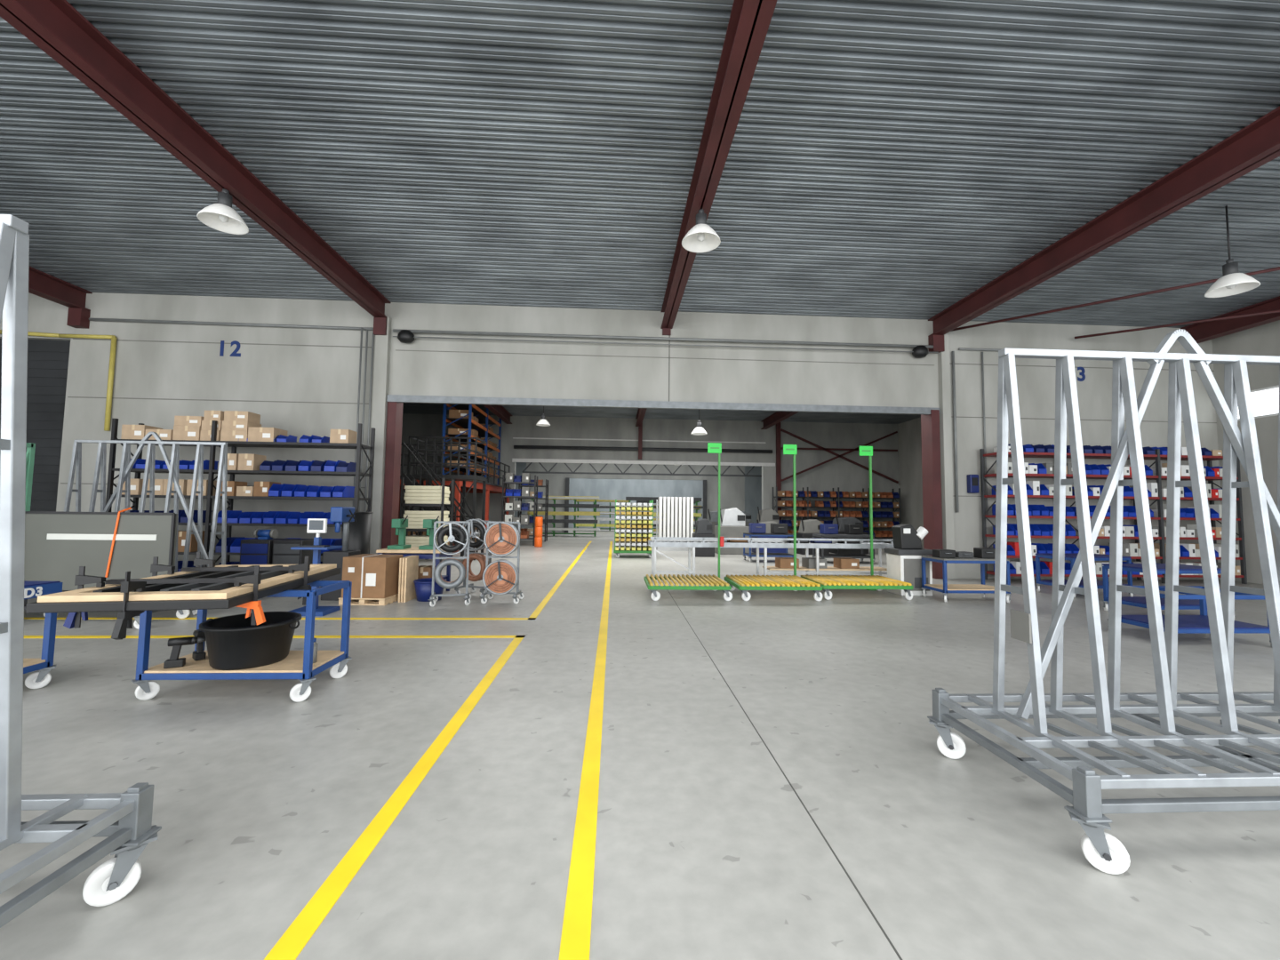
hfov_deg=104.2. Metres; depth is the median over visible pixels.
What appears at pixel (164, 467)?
storage bin
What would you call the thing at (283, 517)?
storage bin
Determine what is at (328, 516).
storage bin
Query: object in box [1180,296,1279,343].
ceiling beam
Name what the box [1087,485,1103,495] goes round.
storage bin
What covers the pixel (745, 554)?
shelf
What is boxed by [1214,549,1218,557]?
storage bin
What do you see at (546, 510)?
shelving unit
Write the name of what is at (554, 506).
rack
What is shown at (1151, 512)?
storage bin
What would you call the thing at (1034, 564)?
storage bin
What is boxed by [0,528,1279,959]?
floor
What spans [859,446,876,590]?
sign post
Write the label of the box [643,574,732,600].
cart
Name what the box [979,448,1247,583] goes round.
shelving unit
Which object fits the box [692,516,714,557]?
machine
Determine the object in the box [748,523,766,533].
equipment case
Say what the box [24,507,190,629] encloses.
panel
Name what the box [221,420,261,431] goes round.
cardboard box
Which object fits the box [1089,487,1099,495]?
cardboard box
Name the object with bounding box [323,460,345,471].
storage bin
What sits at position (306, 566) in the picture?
clamp
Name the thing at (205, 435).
cardboard box
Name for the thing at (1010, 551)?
storage bin
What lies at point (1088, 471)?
storage bin
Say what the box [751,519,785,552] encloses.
machine
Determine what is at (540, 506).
cardboard box
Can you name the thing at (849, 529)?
equipment case
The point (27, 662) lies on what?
shelf
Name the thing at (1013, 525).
storage bin
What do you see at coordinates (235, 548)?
storage bin
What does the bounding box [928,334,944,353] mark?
bracket
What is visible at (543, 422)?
pendant lamp
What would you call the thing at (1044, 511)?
storage bin
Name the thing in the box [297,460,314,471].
storage bin
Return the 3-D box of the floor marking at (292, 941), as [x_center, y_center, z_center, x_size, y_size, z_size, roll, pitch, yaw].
[-6.180,1.581,1.706,9.985,0.003,8.335,1,-4,-3]
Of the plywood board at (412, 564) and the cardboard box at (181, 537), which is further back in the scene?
the cardboard box at (181, 537)
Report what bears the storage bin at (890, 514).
on the shelving unit at (777, 496)
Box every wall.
[0,292,1221,579]
[400,413,899,543]
[514,462,761,528]
[524,462,744,532]
[897,320,1279,583]
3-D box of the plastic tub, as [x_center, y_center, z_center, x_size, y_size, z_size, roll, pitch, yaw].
[-3.300,1.357,4.231,0.688,0.353,0.688,-1,-4,29]
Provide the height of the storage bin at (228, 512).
0.248 m
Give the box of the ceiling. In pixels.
[0,0,1279,423]
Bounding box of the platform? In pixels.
[397,443,511,552]
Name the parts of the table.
rail, rail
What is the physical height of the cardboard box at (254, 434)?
0.302 m
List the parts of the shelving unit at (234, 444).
post, post, post, post, shelf, shelf, shelf, shelf, shelf, post, post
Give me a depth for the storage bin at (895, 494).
25.50 m
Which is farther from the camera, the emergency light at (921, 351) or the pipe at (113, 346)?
the emergency light at (921, 351)
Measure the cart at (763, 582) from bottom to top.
0.311 m
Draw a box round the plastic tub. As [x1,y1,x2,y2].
[199,611,301,670]
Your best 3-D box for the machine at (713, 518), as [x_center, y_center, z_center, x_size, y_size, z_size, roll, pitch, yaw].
[4.407,2.508,28.466,1.228,1.687,0.960,1,-4,-3]
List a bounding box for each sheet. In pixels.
[403,496,448,500]
[403,513,448,518]
[404,485,449,490]
[404,492,449,497]
[404,510,449,514]
[404,517,449,521]
[405,488,450,494]
[405,500,449,503]
[405,535,447,540]
[405,538,448,543]
[405,543,447,547]
[406,524,448,528]
[408,521,440,525]
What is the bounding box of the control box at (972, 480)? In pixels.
[967,474,979,493]
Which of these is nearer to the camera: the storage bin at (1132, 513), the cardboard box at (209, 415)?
the cardboard box at (209, 415)
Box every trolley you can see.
[23,580,62,688]
[130,580,351,702]
[613,499,653,558]
[742,532,793,562]
[811,533,875,563]
[920,555,1011,603]
[1035,553,1133,598]
[1102,563,1235,616]
[1107,585,1271,647]
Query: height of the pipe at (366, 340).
5.350 m
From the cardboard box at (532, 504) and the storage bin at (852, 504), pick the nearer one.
the cardboard box at (532, 504)
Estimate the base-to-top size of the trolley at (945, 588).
0.764 m
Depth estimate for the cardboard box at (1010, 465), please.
11.60 m
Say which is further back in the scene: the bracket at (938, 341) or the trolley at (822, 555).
the trolley at (822, 555)
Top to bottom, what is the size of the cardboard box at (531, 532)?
0.300 m
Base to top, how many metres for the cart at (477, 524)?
1.366 m
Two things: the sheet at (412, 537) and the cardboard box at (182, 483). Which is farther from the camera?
the sheet at (412, 537)
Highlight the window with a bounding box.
[1237,388,1279,418]
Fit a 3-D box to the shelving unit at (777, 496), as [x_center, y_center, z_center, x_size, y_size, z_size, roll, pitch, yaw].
[10.086,1.818,25.592,6.460,2.850,0.660,1,-4,-3]
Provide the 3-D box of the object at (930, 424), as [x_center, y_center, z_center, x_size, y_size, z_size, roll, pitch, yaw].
[0.700,0.241,11.950,13.220,4.100,0.420,1,-4,-3]
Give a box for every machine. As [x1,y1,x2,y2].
[320,506,360,600]
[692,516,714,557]
[707,509,718,534]
[714,507,749,554]
[741,511,753,526]
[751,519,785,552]
[756,506,778,523]
[796,517,829,554]
[828,514,868,554]
[884,524,932,595]
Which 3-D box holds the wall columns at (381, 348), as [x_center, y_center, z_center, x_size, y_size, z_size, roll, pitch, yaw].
[0.685,-0.718,11.845,13.850,6.000,0.138,1,-4,-3]
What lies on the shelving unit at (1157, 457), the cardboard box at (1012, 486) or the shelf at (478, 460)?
the cardboard box at (1012, 486)
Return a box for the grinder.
[252,528,278,539]
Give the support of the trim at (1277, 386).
attached to the wall at (1264, 340)
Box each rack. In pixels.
[0,214,161,927]
[25,442,35,511]
[63,432,227,615]
[399,477,454,561]
[442,403,501,484]
[527,496,599,536]
[576,499,628,530]
[624,496,703,535]
[634,500,695,527]
[656,496,693,551]
[927,329,1279,874]
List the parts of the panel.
dolly frame, panel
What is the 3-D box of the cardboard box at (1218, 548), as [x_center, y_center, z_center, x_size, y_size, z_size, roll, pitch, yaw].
[13.694,1.708,11.890,0.120,0.240,0.302,1,-4,-4]
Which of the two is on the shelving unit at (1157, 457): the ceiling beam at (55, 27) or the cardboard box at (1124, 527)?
the cardboard box at (1124, 527)
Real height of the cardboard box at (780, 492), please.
0.280 m
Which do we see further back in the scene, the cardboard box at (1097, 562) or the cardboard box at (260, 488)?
the cardboard box at (1097, 562)
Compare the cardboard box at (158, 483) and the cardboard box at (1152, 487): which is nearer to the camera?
the cardboard box at (158, 483)
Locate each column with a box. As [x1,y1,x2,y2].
[564,477,569,532]
[702,480,706,519]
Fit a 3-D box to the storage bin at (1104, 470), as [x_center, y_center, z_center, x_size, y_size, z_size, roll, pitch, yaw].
[10.933,-0.239,11.921,0.201,0.264,0.432,1,-4,-1]
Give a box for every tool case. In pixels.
[932,549,955,558]
[955,551,973,557]
[973,547,995,558]
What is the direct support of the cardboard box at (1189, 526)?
on the shelving unit at (1157, 457)
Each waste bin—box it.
[342,512,373,554]
[413,577,446,601]
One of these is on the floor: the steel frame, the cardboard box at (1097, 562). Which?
the steel frame
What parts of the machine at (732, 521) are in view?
control panel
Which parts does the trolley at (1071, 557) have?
leg, leg, frame, frame, leg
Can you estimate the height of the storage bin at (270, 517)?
0.245 m
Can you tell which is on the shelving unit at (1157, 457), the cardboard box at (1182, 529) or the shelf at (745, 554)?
the cardboard box at (1182, 529)
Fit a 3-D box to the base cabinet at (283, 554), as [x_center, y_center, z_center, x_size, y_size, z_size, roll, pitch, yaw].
[-6.240,1.553,9.006,0.500,0.950,0.512,1,-4,-3]
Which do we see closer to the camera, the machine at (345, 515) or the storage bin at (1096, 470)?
the machine at (345, 515)
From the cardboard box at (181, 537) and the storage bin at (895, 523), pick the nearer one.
the cardboard box at (181, 537)
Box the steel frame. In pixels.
[638,422,898,519]
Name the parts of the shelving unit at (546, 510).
post, shelf, shelf, post, post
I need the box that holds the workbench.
[376,547,451,591]
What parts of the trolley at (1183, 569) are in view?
leg, frame, frame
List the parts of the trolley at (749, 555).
frame, frame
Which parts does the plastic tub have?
handle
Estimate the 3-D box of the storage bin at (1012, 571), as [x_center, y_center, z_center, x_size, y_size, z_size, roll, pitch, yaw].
[8.538,2.057,11.657,0.201,0.230,0.432,1,-4,-4]
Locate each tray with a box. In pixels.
[727,536,747,543]
[787,537,808,543]
[810,537,831,543]
[837,540,860,543]
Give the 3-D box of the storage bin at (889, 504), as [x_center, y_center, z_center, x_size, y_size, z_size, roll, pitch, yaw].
[12.804,1.277,25.669,0.297,0.306,0.432,1,-4,-2]
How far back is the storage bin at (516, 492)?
21.51 m
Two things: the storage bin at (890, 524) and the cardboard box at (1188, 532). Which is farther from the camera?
the storage bin at (890, 524)
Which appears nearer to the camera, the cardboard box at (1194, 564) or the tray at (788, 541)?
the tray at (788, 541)
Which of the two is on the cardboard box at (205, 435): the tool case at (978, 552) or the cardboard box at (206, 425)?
the cardboard box at (206, 425)
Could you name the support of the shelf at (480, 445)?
attached to the rack at (484, 418)
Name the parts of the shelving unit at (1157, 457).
post, shelf, shelf, shelf, shelf, shelf, shelf, shelf, post, post, post, post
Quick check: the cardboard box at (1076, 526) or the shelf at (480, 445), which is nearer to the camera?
the cardboard box at (1076, 526)
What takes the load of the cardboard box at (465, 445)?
on the rack at (484, 418)
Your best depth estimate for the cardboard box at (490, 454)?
23.56 m
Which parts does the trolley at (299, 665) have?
leg, leg, frame, frame, leg, leg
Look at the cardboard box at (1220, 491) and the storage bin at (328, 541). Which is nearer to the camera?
the storage bin at (328, 541)
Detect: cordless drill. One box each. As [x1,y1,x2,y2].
[163,636,205,668]
[192,629,206,660]
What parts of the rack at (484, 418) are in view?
upright frame, upright frame, upright frame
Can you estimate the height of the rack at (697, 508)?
2.330 m
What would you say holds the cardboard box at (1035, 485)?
on the shelving unit at (1157, 457)
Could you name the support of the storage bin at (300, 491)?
on the shelving unit at (234, 444)
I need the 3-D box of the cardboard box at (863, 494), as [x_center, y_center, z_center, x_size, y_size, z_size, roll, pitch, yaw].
[11.492,0.771,25.627,0.280,0.280,0.352,1,-4,-1]
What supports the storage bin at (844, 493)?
on the shelving unit at (777, 496)
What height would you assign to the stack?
1.240 m
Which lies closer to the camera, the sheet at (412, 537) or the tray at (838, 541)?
the tray at (838, 541)
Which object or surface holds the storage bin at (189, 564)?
on the shelving unit at (234, 444)
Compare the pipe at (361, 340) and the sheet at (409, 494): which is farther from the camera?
the sheet at (409, 494)
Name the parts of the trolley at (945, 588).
leg, leg, frame, frame, leg, leg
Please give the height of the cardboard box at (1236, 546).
0.300 m
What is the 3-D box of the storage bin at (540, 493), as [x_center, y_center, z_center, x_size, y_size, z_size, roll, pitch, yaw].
[-4.925,0.728,24.332,0.297,0.306,0.432,1,-4,-2]
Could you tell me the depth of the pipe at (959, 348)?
12.39 m
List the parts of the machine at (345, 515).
feed handle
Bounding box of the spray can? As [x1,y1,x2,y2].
[312,637,317,663]
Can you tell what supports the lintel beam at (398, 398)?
attached to the wall at (142, 369)
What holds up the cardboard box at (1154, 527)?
on the shelving unit at (1157, 457)
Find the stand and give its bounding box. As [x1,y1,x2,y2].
[288,518,342,615]
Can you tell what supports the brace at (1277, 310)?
attached to the ceiling beam at (1205, 331)
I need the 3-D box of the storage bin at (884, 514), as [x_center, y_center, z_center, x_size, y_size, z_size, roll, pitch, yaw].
[12.469,1.771,25.622,0.297,0.306,0.432,1,-4,0]
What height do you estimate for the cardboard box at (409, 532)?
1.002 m
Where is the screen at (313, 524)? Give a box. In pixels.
[308,520,323,529]
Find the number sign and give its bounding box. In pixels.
[1077,367,1085,381]
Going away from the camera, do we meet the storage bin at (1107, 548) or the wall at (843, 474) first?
the storage bin at (1107, 548)
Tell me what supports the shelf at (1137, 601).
attached to the trolley at (1183, 569)
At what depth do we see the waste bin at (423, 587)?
8.24 m
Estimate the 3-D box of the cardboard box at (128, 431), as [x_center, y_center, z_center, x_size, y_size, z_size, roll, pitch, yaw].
[-10.156,-0.945,10.164,0.420,0.302,0.422,1,-4,-4]
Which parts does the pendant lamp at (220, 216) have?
lamp shade, bulb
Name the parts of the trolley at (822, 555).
leg, frame, frame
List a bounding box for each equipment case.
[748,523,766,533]
[770,523,787,533]
[819,524,838,534]
[844,524,863,534]
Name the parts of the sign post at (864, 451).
post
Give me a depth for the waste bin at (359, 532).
9.04 m
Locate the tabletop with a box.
[25,563,341,613]
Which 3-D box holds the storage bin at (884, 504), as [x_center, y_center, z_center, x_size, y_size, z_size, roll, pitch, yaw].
[12.475,1.272,25.652,0.297,0.306,0.432,1,-4,-2]
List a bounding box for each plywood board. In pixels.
[398,555,411,602]
[400,555,414,602]
[403,555,418,602]
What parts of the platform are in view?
railing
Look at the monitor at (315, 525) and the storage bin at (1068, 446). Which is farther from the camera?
the storage bin at (1068, 446)
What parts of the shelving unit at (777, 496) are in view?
post, post, shelf, shelf, post, shelf, shelf, post, post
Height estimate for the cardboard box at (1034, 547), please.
0.240 m
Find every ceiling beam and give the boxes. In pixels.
[0,0,390,318]
[28,265,92,311]
[483,404,512,423]
[635,408,647,426]
[660,0,777,328]
[760,411,799,429]
[928,106,1279,336]
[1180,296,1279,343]
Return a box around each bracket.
[66,307,90,328]
[373,317,387,335]
[662,328,671,335]
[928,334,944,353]
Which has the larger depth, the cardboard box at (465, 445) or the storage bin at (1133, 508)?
the cardboard box at (465, 445)
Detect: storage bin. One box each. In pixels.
[130,458,143,468]
[135,459,164,468]
[154,460,165,468]
[162,460,180,469]
[168,510,184,522]
[177,560,193,568]
[177,561,202,572]
[179,459,193,469]
[180,510,212,522]
[189,459,218,469]
[215,536,244,552]
[216,510,241,522]
[218,561,239,565]
[226,512,243,523]
[230,537,257,552]
[239,512,255,523]
[251,512,267,523]
[259,460,276,470]
[263,511,288,523]
[268,483,287,496]
[272,459,288,471]
[275,512,300,523]
[276,434,297,442]
[280,484,303,496]
[285,460,302,471]
[288,512,303,523]
[294,485,315,496]
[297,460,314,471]
[299,434,320,442]
[299,512,323,523]
[306,486,323,496]
[310,460,327,471]
[312,435,329,442]
[312,512,327,518]
[320,486,335,496]
[320,538,342,552]
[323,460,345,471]
[325,512,335,524]
[331,539,342,550]
[332,486,354,497]
[336,461,356,471]
[505,488,514,495]
[513,475,521,481]
[513,488,521,495]
[520,530,529,538]
[521,503,529,510]
[536,480,543,485]
[537,491,543,497]
[783,510,791,516]
[784,490,791,496]
[784,500,791,506]
[784,520,791,526]
[791,500,798,506]
[795,490,804,496]
[796,510,804,516]
[797,500,804,506]
[803,490,810,496]
[803,500,810,506]
[803,510,810,516]
[809,490,817,496]
[815,500,823,506]
[815,510,823,516]
[821,520,830,524]
[823,490,830,496]
[823,501,830,506]
[823,511,830,516]
[829,491,836,496]
[829,501,836,506]
[829,511,836,516]
[835,491,842,496]
[835,501,842,506]
[841,491,848,497]
[841,501,848,507]
[842,511,848,517]
[848,501,855,507]
[848,511,855,517]
[854,511,862,517]
[855,491,861,497]
[858,501,868,507]
[860,511,868,517]
[861,520,868,527]
[872,511,880,517]
[873,530,881,536]
[877,501,887,507]
[879,491,887,497]
[880,511,887,517]
[880,530,887,536]
[883,520,893,527]
[885,492,893,497]
[885,501,893,507]
[886,511,893,517]
[886,530,892,536]
[892,492,899,497]
[892,520,899,526]
[992,485,1013,495]
[992,504,1014,515]
[992,525,1014,535]
[992,544,1015,555]
[993,563,1015,574]
[1007,523,1017,535]
[1009,504,1015,515]
[1022,444,1033,452]
[1025,484,1032,495]
[1027,504,1039,515]
[1028,463,1046,473]
[1029,524,1040,535]
[1030,444,1044,452]
[1031,543,1046,553]
[1032,560,1049,574]
[1032,563,1040,574]
[1033,523,1053,535]
[1035,504,1048,515]
[1035,543,1052,553]
[1037,525,1049,535]
[1040,444,1054,452]
[1040,484,1048,495]
[1045,506,1053,516]
[1048,543,1071,553]
[1064,524,1075,535]
[1064,563,1071,574]
[1065,506,1074,516]
[1066,445,1070,453]
[1066,544,1079,553]
[1071,506,1094,516]
[1072,486,1093,495]
[1082,445,1092,453]
[1084,464,1100,474]
[1084,465,1092,474]
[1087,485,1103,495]
[1088,445,1103,453]
[1088,504,1095,511]
[1094,544,1109,554]
[1096,464,1109,474]
[1097,445,1111,453]
[1104,509,1110,516]
[1109,505,1127,517]
[1121,561,1139,575]
[1122,525,1138,536]
[1123,486,1134,496]
[1123,505,1135,511]
[1124,507,1136,517]
[1142,446,1155,454]
[1144,464,1152,475]
[1149,508,1153,517]
[1151,446,1167,455]
[1179,507,1185,517]
[1179,544,1189,557]
[1181,508,1193,517]
[1183,487,1192,497]
[1188,508,1195,517]
[1200,448,1212,455]
[1203,465,1215,476]
[1209,508,1219,518]
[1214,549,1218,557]
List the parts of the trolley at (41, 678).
frame, name rail, leg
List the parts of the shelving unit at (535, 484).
post, post, shelf, shelf, shelf, post, post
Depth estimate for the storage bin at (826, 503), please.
25.33 m
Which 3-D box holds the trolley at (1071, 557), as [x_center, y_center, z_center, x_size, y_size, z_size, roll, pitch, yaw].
[8.782,1.878,9.876,1.458,0.774,0.889,1,-4,-10]
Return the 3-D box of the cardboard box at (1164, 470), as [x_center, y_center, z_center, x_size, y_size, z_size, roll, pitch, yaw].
[12.424,-0.188,11.940,0.120,0.200,0.302,1,-4,-1]
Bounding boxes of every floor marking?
[23,635,525,959]
[24,541,591,619]
[558,541,612,959]
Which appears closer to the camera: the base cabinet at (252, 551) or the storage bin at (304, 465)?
the base cabinet at (252, 551)
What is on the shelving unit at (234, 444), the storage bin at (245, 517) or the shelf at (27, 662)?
the storage bin at (245, 517)
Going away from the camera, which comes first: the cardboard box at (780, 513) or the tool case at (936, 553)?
the tool case at (936, 553)
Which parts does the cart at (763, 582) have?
cart frame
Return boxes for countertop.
[24,580,60,586]
[743,532,793,535]
[812,533,874,535]
[920,555,1009,560]
[1035,553,1131,558]
[1102,563,1221,570]
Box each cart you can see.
[427,520,471,607]
[454,519,492,596]
[479,521,523,603]
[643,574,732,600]
[724,574,823,601]
[800,575,912,599]
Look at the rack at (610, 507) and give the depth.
36.60 m
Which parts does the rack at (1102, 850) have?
leaning post, identification plate, leaning post, leaning post, leaning post, frame, frame, leaning post, ridge rail, leaning post, leaning post, leaning post, leaning post, leaning post, leaning post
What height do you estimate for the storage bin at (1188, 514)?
0.230 m
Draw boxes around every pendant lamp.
[196,188,248,234]
[536,406,550,426]
[681,208,720,252]
[690,409,707,435]
[1204,205,1260,297]
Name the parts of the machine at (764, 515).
control panel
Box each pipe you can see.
[0,329,117,431]
[88,317,373,330]
[352,327,362,506]
[358,329,367,511]
[364,331,374,511]
[392,328,933,348]
[392,336,938,352]
[513,445,772,453]
[952,351,959,511]
[958,347,1000,351]
[981,352,988,515]
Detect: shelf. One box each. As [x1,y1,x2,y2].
[23,658,45,667]
[144,650,343,672]
[445,433,494,450]
[446,417,495,437]
[447,467,489,476]
[448,403,495,424]
[448,451,491,463]
[744,552,793,555]
[813,553,870,556]
[924,584,994,590]
[1039,579,1129,586]
[1120,615,1269,629]
[1121,596,1199,606]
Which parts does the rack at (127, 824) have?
leaning post, ridge rail, leaning post, frame, frame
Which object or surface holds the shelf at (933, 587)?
attached to the trolley at (945, 588)
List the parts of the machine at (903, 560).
motor, cabinet door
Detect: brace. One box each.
[951,266,1279,331]
[1074,309,1279,338]
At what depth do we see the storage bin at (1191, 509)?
11.86 m
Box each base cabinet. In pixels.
[239,538,285,564]
[272,538,313,590]
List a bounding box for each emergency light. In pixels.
[397,329,414,343]
[912,344,928,358]
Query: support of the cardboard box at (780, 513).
on the shelving unit at (777, 496)
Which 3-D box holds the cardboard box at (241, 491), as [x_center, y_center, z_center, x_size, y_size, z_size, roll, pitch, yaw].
[-7.983,0.237,10.204,0.300,0.202,0.362,1,-4,-5]
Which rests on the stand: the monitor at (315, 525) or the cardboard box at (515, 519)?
the monitor at (315, 525)
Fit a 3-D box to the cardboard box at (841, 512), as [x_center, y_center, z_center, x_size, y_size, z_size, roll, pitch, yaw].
[10.162,1.748,25.499,0.280,0.280,0.352,1,-4,-1]
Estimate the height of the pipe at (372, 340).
5.300 m
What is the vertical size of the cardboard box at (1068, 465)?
0.260 m
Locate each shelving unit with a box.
[105,418,375,567]
[501,474,538,545]
[517,479,548,541]
[772,486,901,542]
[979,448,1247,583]
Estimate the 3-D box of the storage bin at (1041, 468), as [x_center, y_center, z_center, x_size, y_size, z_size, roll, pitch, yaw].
[9.385,-0.263,11.842,0.201,0.264,0.432,1,-4,-6]
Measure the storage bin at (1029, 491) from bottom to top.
0.264 m
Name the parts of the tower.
tower post, tower post, tower post, railing, tower post, tower post, tower post, tower post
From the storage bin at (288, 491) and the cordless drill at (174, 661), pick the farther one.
the storage bin at (288, 491)
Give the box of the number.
[219,340,240,356]
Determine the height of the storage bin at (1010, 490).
0.230 m
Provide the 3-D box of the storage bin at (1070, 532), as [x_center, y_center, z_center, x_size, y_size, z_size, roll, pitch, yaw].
[10.017,1.184,11.787,0.201,0.264,0.432,1,-4,-6]
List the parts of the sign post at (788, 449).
post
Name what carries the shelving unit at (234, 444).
on the floor
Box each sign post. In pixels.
[707,442,724,585]
[783,444,797,575]
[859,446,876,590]
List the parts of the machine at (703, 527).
control panel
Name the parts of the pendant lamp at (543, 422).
lamp shade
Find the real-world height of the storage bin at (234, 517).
0.216 m
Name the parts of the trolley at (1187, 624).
frame, frame, leg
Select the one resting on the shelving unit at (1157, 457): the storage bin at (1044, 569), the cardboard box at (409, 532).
the storage bin at (1044, 569)
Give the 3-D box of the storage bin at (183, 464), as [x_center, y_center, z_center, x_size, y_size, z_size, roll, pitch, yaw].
[-9.154,-0.300,10.141,0.228,0.198,0.404,1,-4,-4]
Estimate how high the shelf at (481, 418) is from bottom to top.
0.020 m
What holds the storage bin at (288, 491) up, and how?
on the shelving unit at (234, 444)
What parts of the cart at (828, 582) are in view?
cart frame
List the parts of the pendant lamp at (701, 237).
bulb, lamp shade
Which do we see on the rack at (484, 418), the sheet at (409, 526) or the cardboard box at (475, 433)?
the cardboard box at (475, 433)
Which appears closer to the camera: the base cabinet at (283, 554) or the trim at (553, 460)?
the base cabinet at (283, 554)
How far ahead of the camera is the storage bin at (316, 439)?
10.23 m
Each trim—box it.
[60,335,1216,496]
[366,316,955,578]
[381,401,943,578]
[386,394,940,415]
[512,437,775,466]
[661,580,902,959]
[1237,384,1279,421]
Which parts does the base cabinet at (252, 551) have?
drawer, drawer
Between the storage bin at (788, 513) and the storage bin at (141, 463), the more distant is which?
the storage bin at (788, 513)
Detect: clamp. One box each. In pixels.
[63,566,106,628]
[111,571,146,639]
[150,556,175,576]
[193,552,215,567]
[233,565,265,624]
[288,556,310,605]
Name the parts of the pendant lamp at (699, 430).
lamp shade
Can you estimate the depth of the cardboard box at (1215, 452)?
11.89 m
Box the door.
[0,338,70,511]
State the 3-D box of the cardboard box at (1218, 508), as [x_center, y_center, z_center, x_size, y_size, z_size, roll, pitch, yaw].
[13.816,0.752,11.955,0.200,0.320,0.302,1,-4,-6]
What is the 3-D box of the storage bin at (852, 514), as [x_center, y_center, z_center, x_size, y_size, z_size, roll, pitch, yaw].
[10.821,1.746,25.538,0.297,0.306,0.432,1,-4,-1]
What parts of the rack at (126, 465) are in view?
leaning post, leaning post, leaning post, leaning post, leaning post, leaning post, leaning post, ridge rail, leaning post, leaning post, leaning post, leaning post, leaning post, leaning post, leaning post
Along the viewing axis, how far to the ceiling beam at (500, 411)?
23.80 m
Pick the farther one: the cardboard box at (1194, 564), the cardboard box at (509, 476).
the cardboard box at (509, 476)
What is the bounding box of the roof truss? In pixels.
[522,462,761,477]
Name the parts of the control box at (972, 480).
box panel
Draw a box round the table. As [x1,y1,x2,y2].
[648,536,893,585]
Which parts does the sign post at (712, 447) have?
post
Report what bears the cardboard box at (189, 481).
on the shelving unit at (234, 444)
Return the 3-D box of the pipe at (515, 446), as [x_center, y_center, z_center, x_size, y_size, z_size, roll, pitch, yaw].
[0.254,-1.609,25.993,13.500,0.180,0.180,1,-4,-3]
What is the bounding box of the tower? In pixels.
[400,435,487,559]
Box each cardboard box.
[120,424,163,439]
[121,478,143,495]
[142,479,163,495]
[144,429,173,439]
[162,479,187,495]
[172,425,201,440]
[174,416,203,426]
[177,530,204,551]
[186,479,216,495]
[200,420,222,431]
[200,430,221,440]
[203,410,223,420]
[220,430,247,441]
[220,480,247,495]
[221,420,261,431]
[224,410,260,423]
[227,453,238,470]
[236,486,253,495]
[237,453,266,470]
[248,426,287,441]
[253,481,280,496]
[329,429,357,443]
[338,553,403,605]
[397,531,423,544]
[417,565,435,578]
[447,460,471,466]
[448,409,472,419]
[448,428,472,435]
[448,444,471,449]
[470,444,477,450]
[471,429,478,437]
[482,451,492,458]
[482,466,492,473]
[504,514,513,524]
[505,472,515,481]
[505,503,513,510]
[512,517,520,524]
[513,500,521,510]
[520,514,529,524]
[521,472,530,482]
[521,487,529,495]
[527,528,533,535]
[528,502,534,510]
[535,504,542,510]
[775,557,799,567]
[777,490,784,496]
[777,500,784,506]
[777,510,784,516]
[801,557,827,568]
[810,511,816,516]
[816,491,823,496]
[833,557,859,568]
[835,511,842,517]
[848,491,855,497]
[855,502,861,507]
[860,492,867,497]
[873,492,879,497]
[873,502,879,507]
[873,521,880,527]
[880,521,887,527]
[892,502,898,507]
[892,512,899,517]
[993,446,1010,452]
[993,462,1012,473]
[1007,541,1019,555]
[1008,483,1014,495]
[1008,560,1021,574]
[1024,462,1028,473]
[1025,480,1039,495]
[1028,464,1037,473]
[1031,544,1036,555]
[1040,560,1052,574]
[1041,463,1053,473]
[1047,487,1053,495]
[1065,484,1071,495]
[1066,463,1072,474]
[1074,525,1079,535]
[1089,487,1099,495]
[1093,545,1099,553]
[1095,561,1102,574]
[1096,561,1109,574]
[1098,528,1103,535]
[1099,548,1104,554]
[1100,526,1110,535]
[1108,542,1129,556]
[1122,526,1125,536]
[1123,466,1129,475]
[1125,526,1134,536]
[1128,543,1138,556]
[1146,482,1158,496]
[1151,467,1167,475]
[1151,509,1166,517]
[1152,526,1166,536]
[1152,528,1158,536]
[1153,543,1166,555]
[1153,548,1159,556]
[1155,504,1166,509]
[1161,463,1181,476]
[1161,488,1167,496]
[1163,486,1183,496]
[1178,561,1193,575]
[1179,527,1185,536]
[1179,543,1195,557]
[1180,447,1187,455]
[1180,464,1190,476]
[1184,561,1202,575]
[1185,528,1198,536]
[1185,529,1194,536]
[1186,524,1197,529]
[1189,543,1199,549]
[1195,548,1200,557]
[1205,483,1211,497]
[1208,504,1222,518]
[1210,449,1222,455]
[1211,468,1219,476]
[1211,488,1218,497]
[1211,527,1221,537]
[1211,529,1215,537]
[1214,546,1221,557]
[1217,489,1222,497]
[1234,565,1240,575]
[1235,544,1239,557]
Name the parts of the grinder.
motor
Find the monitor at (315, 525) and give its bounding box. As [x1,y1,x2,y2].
[306,518,327,536]
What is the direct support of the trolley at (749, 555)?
on the floor
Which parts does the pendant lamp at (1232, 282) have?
mounting rod, bulb, lamp shade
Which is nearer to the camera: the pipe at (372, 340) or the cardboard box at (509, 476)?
the pipe at (372, 340)
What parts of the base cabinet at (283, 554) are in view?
drawer, drawer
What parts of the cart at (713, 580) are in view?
cart frame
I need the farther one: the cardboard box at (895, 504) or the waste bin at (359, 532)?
the cardboard box at (895, 504)
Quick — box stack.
[534,516,543,547]
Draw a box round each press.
[387,515,411,549]
[418,515,439,549]

